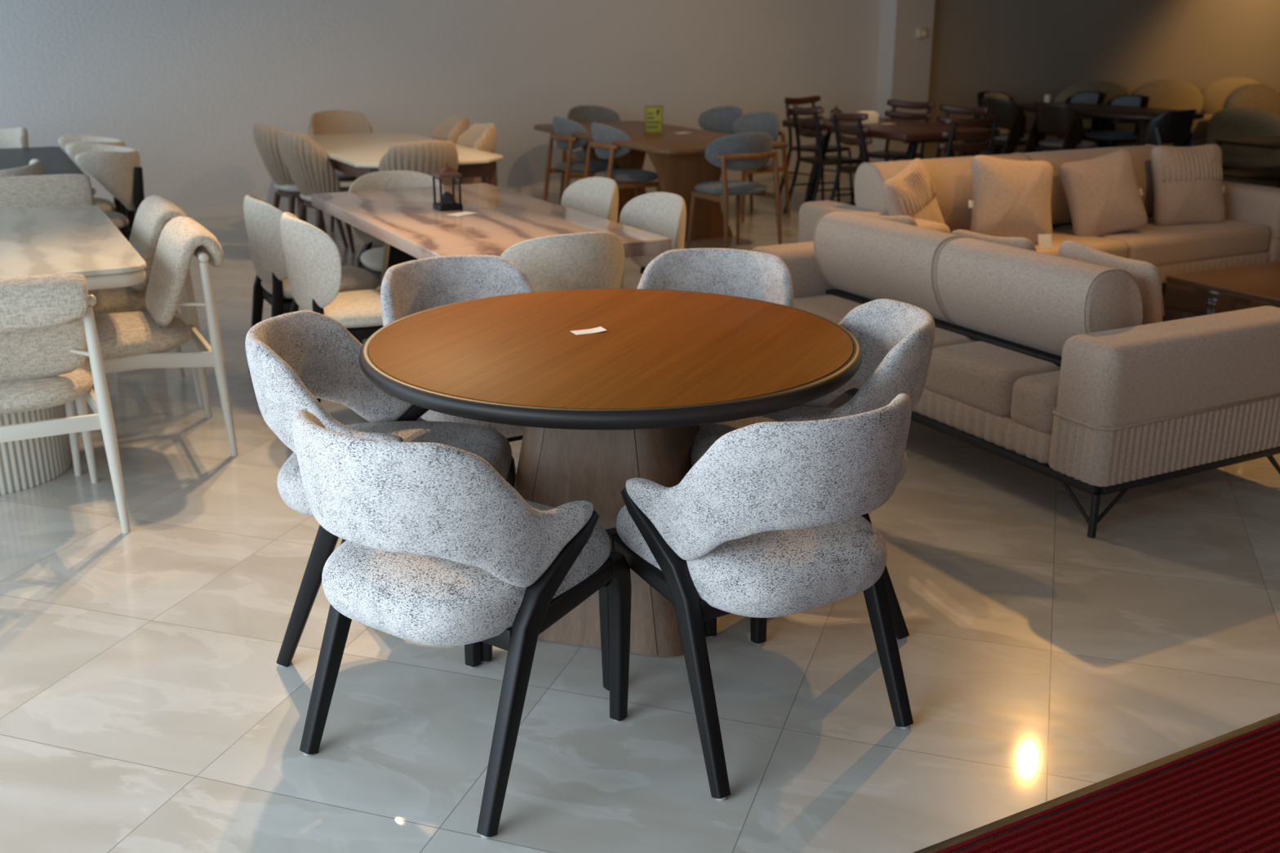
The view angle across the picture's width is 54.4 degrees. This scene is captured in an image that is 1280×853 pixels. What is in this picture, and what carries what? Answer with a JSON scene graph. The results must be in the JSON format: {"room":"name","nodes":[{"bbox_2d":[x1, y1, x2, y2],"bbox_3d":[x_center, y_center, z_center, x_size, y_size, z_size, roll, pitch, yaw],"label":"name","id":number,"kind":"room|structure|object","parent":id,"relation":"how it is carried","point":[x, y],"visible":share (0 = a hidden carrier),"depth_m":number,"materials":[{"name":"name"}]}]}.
{"room":"store","nodes":[
{"label":"store","id":0,"kind":"room"},
{"bbox_2d":[0,0,881,208],"bbox_3d":[-2.979,-3.410,10.326,13.350,3.200,0.200,-9,20,-27],"label":"wall","id":1,"kind":"structure","parent":0,"point":[185,85],"depth_m":10.78,"materials":[{"name":"grey paint"}]},
{"bbox_2d":[182,166,848,217],"bbox_3d":[-3.154,-1.861,10.606,12.840,0.080,0.022,-9,20,-26],"label":"baseboard","id":2,"kind":"structure","parent":1,"relation":"attached to","point":[202,212],"depth_m":11.64,"materials":[{"name":"grey"}]},
{"bbox_2d":[872,0,897,162],"bbox_3d":[2.580,-4.249,12.896,0.015,3.200,0.245,-9,20,-26],"label":"trim","id":3,"kind":"structure","parent":1,"relation":"attached to","point":[889,7],"depth_m":13.03,"materials":[{"name":"grey paint"}]},
{"bbox_2d":[888,0,934,161],"bbox_3d":[2.802,-4.286,13.011,0.490,3.200,0.240,-9,20,-27],"label":"pillar","id":4,"kind":"structure","parent":1,"relation":"attached to","point":[913,55],"depth_m":13.03,"materials":[{"name":"grey paint"}]},
{"bbox_2d":[915,27,926,38],"bbox_3d":[2.935,-4.101,12.976,0.105,0.100,0.055,-9,20,-27],"label":"sensor","id":5,"kind":"object","parent":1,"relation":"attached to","point":[921,32],"visible":1,"depth_m":12.96,"materials":[{"name":"beige plastic"}]},
{"bbox_2d":[0,165,1279,852],"bbox_3d":[-0.225,0.692,3.072,46.001,0.100,46.001,6,19,17],"label":"floor","id":6,"kind":"structure","parent":0,"point":[147,704],"depth_m":3.12,"materials":[{"name":"beige tile"}]},
{"bbox_2d":[0,126,28,148],"bbox_3d":[-4.462,-1.595,8.530,0.594,0.868,0.604,-9,20,-27],"label":"chair","id":7,"kind":"object","parent":6,"relation":"on","point":[15,137],"visible":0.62,"depth_m":8.63,"materials":[{"name":"white fabric"}]},
{"bbox_2d":[0,159,43,177],"bbox_3d":[-3.424,-0.957,6.574,0.594,0.868,0.604,-9,20,-27],"label":"chair","id":8,"kind":"object","parent":6,"relation":"on","point":[35,166],"visible":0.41,"depth_m":6.38,"materials":[{"name":"white fabric"}]},
{"bbox_2d":[0,146,84,174],"bbox_3d":[-3.902,-1.215,7.547,0.940,0.751,1.940,-9,20,-27],"label":"dining table","id":9,"kind":"object","parent":6,"relation":"on","point":[54,160],"visible":0.4,"depth_m":7.63,"materials":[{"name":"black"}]},
{"bbox_2d":[0,173,96,209],"bbox_3d":[-2.836,-0.750,5.970,0.560,0.845,0.661,-9,20,-27],"label":"dining chair","id":10,"kind":"object","parent":6,"relation":"on","point":[58,189],"visible":0.25,"depth_m":6.03,"materials":[{"name":"beige fabric"}]},
{"bbox_2d":[0,273,130,533],"bbox_3d":[-2.016,-0.100,3.977,0.560,0.845,0.661,-9,20,-27],"label":"dining chair","id":11,"kind":"object","parent":6,"relation":"on","point":[48,327],"visible":1,"depth_m":3.83,"materials":[{"name":"beige fabric"}]},
{"bbox_2d":[0,204,146,494],"bbox_3d":[-2.526,-0.352,4.882,1.000,0.762,1.720,-9,20,-27],"label":"dining table","id":12,"kind":"object","parent":6,"relation":"on","point":[79,239],"visible":0.48,"depth_m":4.43,"materials":[{"name":"beige stone"}]},
{"bbox_2d":[57,134,129,241],"bbox_3d":[-3.507,-1.376,7.859,0.604,0.868,0.594,-9,20,-27],"label":"chair","id":13,"kind":"object","parent":6,"relation":"on","point":[64,141],"visible":0.27,"depth_m":7.92,"materials":[{"name":"beige fabric"}]},
{"bbox_2d":[66,143,148,282],"bbox_3d":[-3.192,-1.192,7.297,0.604,0.868,0.594,-9,20,-27],"label":"chair","id":14,"kind":"object","parent":6,"relation":"on","point":[118,169],"visible":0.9,"depth_m":7.12,"materials":[{"name":"beige fabric"}]},
{"bbox_2d":[88,195,204,408],"bbox_3d":[-2.234,-0.516,5.254,0.661,0.845,0.560,-9,20,-27],"label":"dining chair","id":15,"kind":"object","parent":6,"relation":"on","point":[153,214],"visible":0.34,"depth_m":5.09,"materials":[{"name":"beige fabric"}]},
{"bbox_2d":[63,216,238,475],"bbox_3d":[-1.905,-0.325,4.666,0.662,0.845,0.560,-9,20,-27],"label":"dining chair","id":16,"kind":"object","parent":6,"relation":"on","point":[127,340],"visible":0.71,"depth_m":4.52,"materials":[{"name":"beige fabric"}]},
{"bbox_2d":[253,123,348,248],"bbox_3d":[-2.434,-1.722,8.890,0.562,0.888,0.511,-12,21,-32],"label":"tub chair","id":17,"kind":"object","parent":6,"relation":"on","point":[265,137],"visible":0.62,"depth_m":8.68,"materials":[{"name":"beige fabric"}]},
{"bbox_2d":[243,194,379,372],"bbox_3d":[-1.474,-0.631,5.617,0.561,0.842,0.522,-9,20,-27],"label":"dining chair","id":18,"kind":"object","parent":6,"relation":"on","point":[262,219],"visible":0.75,"depth_m":5.37,"materials":[{"name":"beige fabric"}]},
{"bbox_2d":[277,129,372,253],"bbox_3d":[-2.108,-1.552,8.366,0.562,0.888,0.511,-12,21,-32],"label":"tub chair","id":19,"kind":"object","parent":6,"relation":"on","point":[308,162],"visible":0.75,"depth_m":8.11,"materials":[{"name":"beige fabric"}]},
{"bbox_2d":[280,212,383,403],"bbox_3d":[-1.165,-0.464,5.106,0.561,0.842,0.522,-9,20,-27],"label":"dining chair","id":20,"kind":"object","parent":6,"relation":"on","point":[313,259],"visible":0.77,"depth_m":4.85,"materials":[{"name":"beige fabric"}]},
{"bbox_2d":[307,110,373,231],"bbox_3d":[-2.317,-2.025,9.815,0.511,0.888,0.562,-9,20,-27],"label":"tub chair","id":21,"kind":"object","parent":6,"relation":"on","point":[328,122],"visible":0.34,"depth_m":9.88,"materials":[{"name":"beige fabric"}]},
{"bbox_2d":[245,310,515,666],"bbox_3d":[-0.670,0.135,3.288,0.650,0.826,0.596,1,18,2],"label":"armchair","id":22,"kind":"object","parent":6,"relation":"on","point":[295,359],"visible":0.56,"depth_m":3.26,"materials":[{"name":"grey fabric"}]},
{"bbox_2d":[348,170,443,281],"bbox_3d":[-1.153,-0.829,6.223,0.522,0.842,0.561,-9,20,-27],"label":"dining chair","id":23,"kind":"object","parent":6,"relation":"on","point":[370,260],"visible":0.29,"depth_m":6.26,"materials":[{"name":"beige fabric"}]},
{"bbox_2d":[296,132,503,284],"bbox_3d":[-1.739,-1.567,8.642,0.960,0.744,2.200,-9,20,-27],"label":"dining table","id":24,"kind":"object","parent":6,"relation":"on","point":[357,155],"visible":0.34,"depth_m":8.13,"materials":[{"name":"beige stone"}]},
{"bbox_2d":[378,140,458,185],"bbox_3d":[-1.386,-1.338,7.710,0.511,0.888,0.562,-11,21,-30],"label":"tub chair","id":25,"kind":"object","parent":6,"relation":"on","point":[427,157],"visible":0.27,"depth_m":7.38,"materials":[{"name":"beige fabric"}]},
{"bbox_2d":[431,115,469,144],"bbox_3d":[-1.550,-1.875,9.358,0.562,0.888,0.511,-7,19,-21],"label":"tub chair","id":26,"kind":"object","parent":6,"relation":"on","point":[451,127],"visible":0.31,"depth_m":9.41,"materials":[{"name":"beige fabric"}]},
{"bbox_2d":[380,254,535,442],"bbox_3d":[-0.503,-0.084,3.960,0.596,0.826,0.650,-11,21,-30],"label":"armchair","id":27,"kind":"object","parent":6,"relation":"on","point":[412,286],"visible":0.2,"depth_m":4.06,"materials":[{"name":"grey fabric"}]},
{"bbox_2d":[292,409,631,839],"bbox_3d":[-0.395,0.328,2.700,0.596,0.826,0.650,12,22,32],"label":"armchair","id":28,"kind":"object","parent":6,"relation":"on","point":[439,548],"visible":1,"depth_m":2.46,"materials":[{"name":"grey fabric"}]},
{"bbox_2d":[453,123,497,184],"bbox_3d":[-1.264,-1.649,8.663,0.562,0.888,0.511,-7,19,-21],"label":"tub chair","id":29,"kind":"object","parent":6,"relation":"on","point":[481,136],"visible":0.31,"depth_m":8.54,"materials":[{"name":"beige fabric"}]},
{"bbox_2d":[311,182,671,288],"bbox_3d":[-0.736,-0.563,5.528,0.910,0.763,1.970,-9,20,-27],"label":"marble table","id":30,"kind":"object","parent":6,"relation":"on","point":[406,220],"visible":0.47,"depth_m":5.24,"materials":[{"name":"beige stone"}]},
{"bbox_2d":[431,162,462,211],"bbox_3d":[-0.855,-1.067,5.511,0.108,0.206,0.108,-9,20,-27],"label":"lantern","id":31,"kind":"object","parent":30,"relation":"on","point":[447,202],"visible":1,"depth_m":5.49,"materials":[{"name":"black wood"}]},
{"bbox_2d":[439,191,455,204],"bbox_3d":[-0.855,-1.018,5.527,0.072,0.052,0.072,-9,20,-27],"label":"candle","id":32,"kind":"object","parent":31,"relation":"on","point":[446,197],"depth_m":5.50,"materials":[{"name":"grey wax"}]},
{"bbox_2d":[447,211,476,216],"bbox_3d":[-0.771,-0.922,5.391,0.075,0.001,0.120,13,22,35],"label":"price card","id":33,"kind":"object","parent":30,"relation":"on","point":[463,213],"visible":1,"depth_m":5.40,"materials":[{"name":"white paper"}]},
{"bbox_2d":[500,231,624,292],"bbox_3d":[-0.344,-0.356,4.776,0.522,0.842,0.561,-9,20,-27],"label":"dining chair","id":34,"kind":"object","parent":6,"relation":"on","point":[590,260],"visible":0.2,"depth_m":4.45,"materials":[{"name":"beige fabric"}]},
{"bbox_2d":[543,115,620,222],"bbox_3d":[-0.461,-2.066,10.005,0.542,0.846,0.570,-8,20,-23],"label":"dining chair","id":35,"kind":"object","parent":6,"relation":"on","point":[563,127],"visible":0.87,"depth_m":9.79,"materials":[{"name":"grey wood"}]},
{"bbox_2d":[560,177,618,222],"bbox_3d":[-0.371,-0.763,6.024,0.561,0.842,0.522,-9,20,-27],"label":"dining chair","id":36,"kind":"object","parent":6,"relation":"on","point":[598,197],"visible":0.19,"depth_m":6.07,"materials":[{"name":"beige fabric"}]},
{"bbox_2d":[559,105,620,203],"bbox_3d":[-0.368,-2.394,11.011,0.570,0.846,0.542,-14,22,-36],"label":"dining chair","id":37,"kind":"object","parent":6,"relation":"on","point":[581,113],"visible":0.3,"depth_m":11.05,"materials":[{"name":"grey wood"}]},
{"bbox_2d":[358,288,862,657],"bbox_3d":[-0.075,0.130,3.398,1.305,0.766,1.305,5,19,15],"label":"round table","id":38,"kind":"object","parent":6,"relation":"on","point":[598,411],"visible":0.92,"depth_m":3.17,"materials":[{"name":"brown wood"}]},
{"bbox_2d":[570,326,606,334],"bbox_3d":[-0.138,-0.257,3.340,0.088,0.005,0.045,-8,20,-23],"label":"price card","id":39,"kind":"object","parent":38,"relation":"on","point":[599,329],"visible":1,"depth_m":3.34,"materials":[{"name":"white paper"}]},
{"bbox_2d":[583,122,660,196],"bbox_3d":[-0.127,-1.865,9.388,0.542,0.846,0.570,-8,20,-23],"label":"dining chair","id":40,"kind":"object","parent":6,"relation":"on","point":[603,135],"visible":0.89,"depth_m":9.18,"materials":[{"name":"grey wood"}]},
{"bbox_2d":[619,191,686,288],"bbox_3d":[-0.071,-0.588,5.487,0.561,0.842,0.522,-9,20,-27],"label":"dining chair","id":41,"kind":"object","parent":6,"relation":"on","point":[664,214],"visible":0.3,"depth_m":5.53,"materials":[{"name":"beige fabric"}]},
{"bbox_2d":[533,120,787,240],"bbox_3d":[0.084,-1.920,9.737,1.040,0.732,2.400,-9,20,-26],"label":"dining table","id":42,"kind":"object","parent":6,"relation":"on","point":[680,162],"visible":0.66,"depth_m":9.23,"materials":[{"name":"brown wood"}]},
{"bbox_2d":[644,105,662,133],"bbox_3d":[0.107,-2.365,9.593,0.140,0.210,0.030,-2,18,-6],"label":"menu stand","id":43,"kind":"object","parent":42,"relation":"on","point":[653,113],"visible":1,"depth_m":9.59,"materials":[{"name":"yellow paper"}]},
{"bbox_2d":[636,248,793,307],"bbox_3d":[0.208,-0.122,4.077,0.596,0.826,0.650,5,19,16],"label":"armchair","id":44,"kind":"object","parent":6,"relation":"on","point":[751,274],"visible":0.18,"depth_m":4.20,"materials":[{"name":"grey fabric"}]},
{"bbox_2d":[698,106,748,180],"bbox_3d":[0.646,-2.379,10.964,0.542,0.846,0.570,-13,22,-34],"label":"dining chair","id":45,"kind":"object","parent":6,"relation":"on","point":[721,119],"visible":0.3,"depth_m":11.03,"materials":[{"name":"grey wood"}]},
{"bbox_2d":[686,131,782,248],"bbox_3d":[0.653,-1.642,8.704,0.570,0.846,0.542,-11,21,-30],"label":"dining chair","id":46,"kind":"object","parent":6,"relation":"on","point":[746,151],"visible":0.94,"depth_m":8.48,"materials":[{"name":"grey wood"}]},
{"bbox_2d":[598,393,913,800],"bbox_3d":[0.270,0.289,2.817,0.596,0.826,0.650,-11,21,-30],"label":"armchair","id":47,"kind":"object","parent":6,"relation":"on","point":[772,520],"visible":0.99,"depth_m":2.57,"materials":[{"name":"grey fabric"}]},
{"bbox_2d":[731,111,790,222],"bbox_3d":[0.892,-2.156,10.281,0.542,0.846,0.570,-13,22,-34],"label":"dining chair","id":48,"kind":"object","parent":6,"relation":"on","point":[766,122],"visible":0.49,"depth_m":10.26,"materials":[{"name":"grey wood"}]},
{"bbox_2d":[690,298,935,639],"bbox_3d":[0.455,0.092,3.423,0.650,0.826,0.596,-1,18,-3],"label":"armchair","id":49,"kind":"object","parent":6,"relation":"on","point":[895,339],"visible":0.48,"depth_m":3.30,"materials":[{"name":"grey fabric"}]},
{"bbox_2d":[779,95,853,200],"bbox_3d":[1.612,-2.530,11.338,0.490,0.906,0.562,-16,24,-40],"label":"slat chair","id":50,"kind":"object","parent":6,"relation":"on","point":[808,148],"visible":0.56,"depth_m":11.33,"materials":[{"name":"brown wood"}]},
{"bbox_2d":[782,103,862,213],"bbox_3d":[1.548,-2.207,10.348,0.562,0.906,0.490,-7,19,-21],"label":"slat chair","id":51,"kind":"object","parent":6,"relation":"on","point":[821,160],"visible":0.94,"depth_m":10.19,"materials":[{"name":"brown wood"}]},
{"bbox_2d":[829,109,872,200],"bbox_3d":[1.788,-2.000,9.715,0.562,0.906,0.490,-7,19,-21],"label":"slat chair","id":52,"kind":"object","parent":6,"relation":"on","point":[859,117],"visible":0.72,"depth_m":9.54,"materials":[{"name":"brown wood"}]},
{"bbox_2d":[782,116,999,205],"bbox_3d":[2.007,-2.104,10.264,0.940,0.755,1.640,-9,20,-27],"label":"dining table","id":53,"kind":"object","parent":6,"relation":"on","point":[913,133],"visible":0.26,"depth_m":9.77,"materials":[{"name":"red wood"}]},
{"bbox_2d":[829,104,842,121],"bbox_3d":[1.645,-2.634,10.449,0.075,0.138,0.075,-9,20,-27],"label":"lantern","id":54,"kind":"object","parent":53,"relation":"on","point":[835,108],"visible":0.61,"depth_m":10.44,"materials":[{"name":"black metal"}]},
{"bbox_2d":[855,111,878,124],"bbox_3d":[1.866,-2.540,10.222,0.170,0.099,0.100,0,18,0],"label":"napkin holder","id":55,"kind":"object","parent":53,"relation":"on","point":[873,115],"visible":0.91,"depth_m":10.18,"materials":[{"name":"beige"}]},
{"bbox_2d":[851,99,933,203],"bbox_3d":[2.193,-2.350,10.787,0.562,0.906,0.490,-16,24,-40],"label":"slat chair","id":56,"kind":"object","parent":6,"relation":"on","point":[886,154],"visible":0.64,"depth_m":10.78,"materials":[{"name":"brown wood"}]},
{"bbox_2d":[935,104,988,158],"bbox_3d":[2.480,-2.143,10.154,0.562,0.906,0.490,-14,22,-36],"label":"slat chair","id":57,"kind":"object","parent":6,"relation":"on","point":[948,108],"visible":0.23,"depth_m":10.21,"materials":[{"name":"brown wood"}]},
{"bbox_2d":[938,115,999,157],"bbox_3d":[2.327,-1.865,9.301,0.490,0.906,0.562,-8,20,-23],"label":"slat chair","id":58,"kind":"object","parent":6,"relation":"on","point":[952,135],"visible":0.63,"depth_m":9.00,"materials":[{"name":"brown wood"}]},
{"bbox_2d":[962,91,1030,156],"bbox_3d":[3.835,-3.130,13.288,0.527,0.850,0.613,-13,22,-34],"label":"chair","id":59,"kind":"object","parent":6,"relation":"on","point":[997,149],"visible":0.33,"depth_m":13.32,"materials":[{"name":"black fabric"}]},
{"bbox_2d":[968,97,1042,155],"bbox_3d":[3.660,-2.860,12.460,0.613,0.850,0.527,-8,20,-23],"label":"chair","id":60,"kind":"object","parent":6,"relation":"on","point":[1012,116],"visible":0.63,"depth_m":12.19,"materials":[{"name":"black leather"}]},
{"bbox_2d":[751,209,1279,537],"bbox_3d":[1.384,-0.370,4.894,1.015,0.788,2.075,-9,20,-27],"label":"sofa","id":61,"kind":"object","parent":6,"relation":"on","point":[1038,359],"visible":0.72,"depth_m":4.15,"materials":[{"name":"beige fabric"}]},
{"bbox_2d":[793,294,862,324],"bbox_3d":[1.130,-0.471,5.363,0.970,0.170,0.497,-9,20,-27],"label":"seat cushion","id":62,"kind":"object","parent":61,"relation":"on","point":[833,308],"depth_m":5.22,"materials":[{"name":"beige fabric"}]},
{"bbox_2d":[851,211,917,226],"bbox_3d":[1.125,-0.744,5.553,0.214,0.441,0.471,-10,20,-27],"label":"pillow","id":63,"kind":"object","parent":61,"relation":"on","point":[907,220],"visible":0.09,"depth_m":5.36,"materials":[{"name":"beige fabric"}]},
{"bbox_2d":[933,326,976,348],"bbox_3d":[1.351,-0.343,4.968,0.970,0.170,0.437,-9,20,-27],"label":"seat cushion","id":64,"kind":"object","parent":61,"relation":"on","point":[944,335],"depth_m":4.68,"materials":[{"name":"beige fabric"}]},
{"bbox_2d":[924,341,1060,416],"bbox_3d":[1.557,-0.222,4.599,0.970,0.170,0.437,-9,20,-27],"label":"seat cushion","id":65,"kind":"object","parent":61,"relation":"on","point":[967,378],"depth_m":4.37,"materials":[{"name":"beige fabric"}]},
{"bbox_2d":[951,229,1036,251],"bbox_3d":[1.445,-0.562,4.980,0.216,0.446,0.478,-10,20,-27],"label":"pillow","id":66,"kind":"object","parent":61,"relation":"on","point":[1017,242],"visible":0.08,"depth_m":4.81,"materials":[{"name":"beige fabric"}]},
{"bbox_2d":[1010,370,1060,432],"bbox_3d":[1.708,-0.135,4.330,0.970,0.170,0.197,-9,20,-27],"label":"seat cushion","id":67,"kind":"object","parent":61,"relation":"on","point":[1033,394],"depth_m":4.11,"materials":[{"name":"beige fabric"}]},
{"bbox_2d":[1058,240,1164,324],"bbox_3d":[1.720,-0.420,4.527,0.212,0.470,0.494,-8,20,-23],"label":"pillow","id":68,"kind":"object","parent":61,"relation":"on","point":[1148,276],"visible":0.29,"depth_m":4.32,"materials":[{"name":"beige fabric"}]},
{"bbox_2d":[798,144,1279,289],"bbox_3d":[2.373,-1.119,7.085,2.915,0.854,1.035,-9,20,-27],"label":"sofa","id":69,"kind":"object","parent":6,"relation":"on","point":[1249,233],"visible":0.4,"depth_m":6.95,"materials":[{"name":"beige fabric"}]},
{"bbox_2d":[881,158,945,224],"bbox_3d":[1.402,-1.097,6.347,0.208,0.498,0.512,12,21,31],"label":"pillow","id":70,"kind":"object","parent":69,"relation":"on","point":[912,193],"visible":0.57,"depth_m":6.23,"materials":[{"name":"beige fabric"}]},
{"bbox_2d":[968,155,1053,244],"bbox_3d":[1.971,-1.190,6.599,0.507,0.483,0.221,-4,18,-12],"label":"pillow","id":71,"kind":"object","parent":69,"relation":"on","point":[1011,197],"visible":0.88,"depth_m":6.53,"materials":[{"name":"beige fabric"}]},
{"bbox_2d":[1038,234,1052,248],"bbox_3d":[2.110,-0.964,6.483,0.070,0.070,0.033,-1,18,-4],"label":"price tag","id":72,"kind":"object","parent":69,"relation":"on","point":[1044,240],"visible":1,"depth_m":6.48,"materials":[{"name":"white paper"}]},
{"bbox_2d":[1035,228,1128,257],"bbox_3d":[1.856,-0.956,6.849,1.267,0.170,0.990,-9,20,-27],"label":"seat cushion","id":73,"kind":"object","parent":69,"relation":"on","point":[1119,247],"depth_m":6.68,"materials":[{"name":"beige fabric"}]},
{"bbox_2d":[1058,149,1147,236],"bbox_3d":[2.576,-1.284,6.919,0.502,0.484,0.216,-5,19,-16],"label":"pillow","id":74,"kind":"object","parent":69,"relation":"on","point":[1103,193],"visible":0.97,"depth_m":6.86,"materials":[{"name":"beige fabric"}]},
{"bbox_2d":[1052,216,1270,266],"bbox_3d":[2.933,-1.134,7.394,1.167,0.170,0.990,-9,20,-27],"label":"seat cushion","id":75,"kind":"object","parent":69,"relation":"on","point":[1236,240],"depth_m":7.03,"materials":[{"name":"beige fabric"}]},
{"bbox_2d":[1151,143,1225,226],"bbox_3d":[3.205,-1.407,7.264,0.486,0.455,0.201,-5,19,-16],"label":"pillow","id":76,"kind":"object","parent":69,"relation":"on","point":[1188,188],"visible":1,"depth_m":7.19,"materials":[{"name":"beige fabric"}]},
{"bbox_2d":[1023,102,1095,152],"bbox_3d":[3.982,-2.646,11.804,0.613,0.850,0.527,-8,20,-23],"label":"chair","id":77,"kind":"object","parent":6,"relation":"on","point":[1051,117],"visible":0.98,"depth_m":11.58,"materials":[{"name":"black leather"}]},
{"bbox_2d":[1040,91,1106,151],"bbox_3d":[4.680,-3.151,13.353,0.613,0.850,0.527,-7,19,-21],"label":"chair","id":78,"kind":"object","parent":6,"relation":"on","point":[1086,97],"visible":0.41,"depth_m":13.27,"materials":[{"name":"black fabric"}]},
{"bbox_2d":[913,713,1279,852],"bbox_3d":[2.005,0.929,2.163,4.802,0.012,1.902,-9,20,-27],"label":"entrance mat","id":79,"kind":"object","parent":6,"relation":"on","point":[1220,794],"visible":1,"depth_m":2.56,"materials":[{"name":"red carpet"}]},
{"bbox_2d":[1017,102,1204,146],"bbox_3d":[4.527,-2.750,12.261,1.000,0.745,1.960,-9,20,-27],"label":"dining table","id":80,"kind":"object","parent":6,"relation":"on","point":[1143,116],"visible":0.34,"depth_m":11.77,"materials":[{"name":"brown wood"}]},
{"bbox_2d":[1044,94,1051,102],"bbox_3d":[4.125,-3.309,12.605,0.080,0.104,0.080,0,18,0],"label":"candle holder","id":81,"kind":"object","parent":80,"relation":"on","point":[1046,97],"visible":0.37,"depth_m":12.58,"materials":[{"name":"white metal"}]},
{"bbox_2d":[1081,94,1149,147],"bbox_3d":[4.875,-2.945,12.720,0.613,0.850,0.527,-7,19,-21],"label":"chair","id":82,"kind":"object","parent":6,"relation":"on","point":[1108,135],"visible":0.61,"depth_m":12.65,"materials":[{"name":"black fabric"}]},
{"bbox_2d":[1035,76,1261,151],"bbox_3d":[6.457,-3.620,14.612,4.040,0.860,1.050,-9,20,-27],"label":"sofa","id":83,"kind":"object","parent":6,"relation":"on","point":[1170,94],"visible":0.28,"depth_m":14.67,"materials":[{"name":"beige fabric"}]},
{"bbox_2d":[1115,113,1213,138],"bbox_3d":[6.502,-3.527,14.554,3.700,0.160,0.860,-9,20,-27],"label":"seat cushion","id":84,"kind":"object","parent":83,"relation":"on","point":[1199,127],"depth_m":13.99,"materials":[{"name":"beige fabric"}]},
{"bbox_2d":[1141,109,1196,146],"bbox_3d":[4.555,-2.363,10.937,0.527,0.850,0.613,-13,22,-34],"label":"chair","id":85,"kind":"object","parent":6,"relation":"on","point":[1174,127],"visible":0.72,"depth_m":10.65,"materials":[{"name":"black leather"}]},
{"bbox_2d":[1162,260,1279,321],"bbox_3d":[3.235,-0.480,5.810,1.241,0.410,0.920,-9,20,-27],"label":"coffee table","id":86,"kind":"object","parent":6,"relation":"on","point":[1211,291],"visible":0.52,"depth_m":5.74,"materials":[{"name":"brown wood"}]},
{"bbox_2d":[1205,83,1279,168],"bbox_3d":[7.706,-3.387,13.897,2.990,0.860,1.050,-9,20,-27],"label":"armchair","id":87,"kind":"object","parent":6,"relation":"on","point":[1250,110],"visible":0.88,"depth_m":13.35,"materials":[{"name":"beige fabric"}]},
{"bbox_2d":[1215,135,1279,183],"bbox_3d":[6.289,-2.559,12.154,1.200,0.452,0.900,-9,20,-27],"label":"side table","id":88,"kind":"object","parent":6,"relation":"on","point":[1268,174],"visible":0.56,"depth_m":12.08,"materials":[{"name":"brown wood"}]},
{"bbox_2d":[1222,165,1279,183],"bbox_3d":[6.289,-2.470,12.183,1.200,0.020,0.900,-9,20,-27],"label":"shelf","id":89,"kind":"object","parent":88,"relation":"attached to","point":[1268,174],"depth_m":12.09,"materials":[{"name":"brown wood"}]},
{"bbox_2d":[924,0,1279,159],"bbox_3d":[7.240,-5.113,15.545,9.850,3.200,0.200,-9,20,-27],"label":"wall","id":90,"kind":"structure","parent":0,"point":[1026,51],"depth_m":14.50,"materials":[{"name":"beige paint"}]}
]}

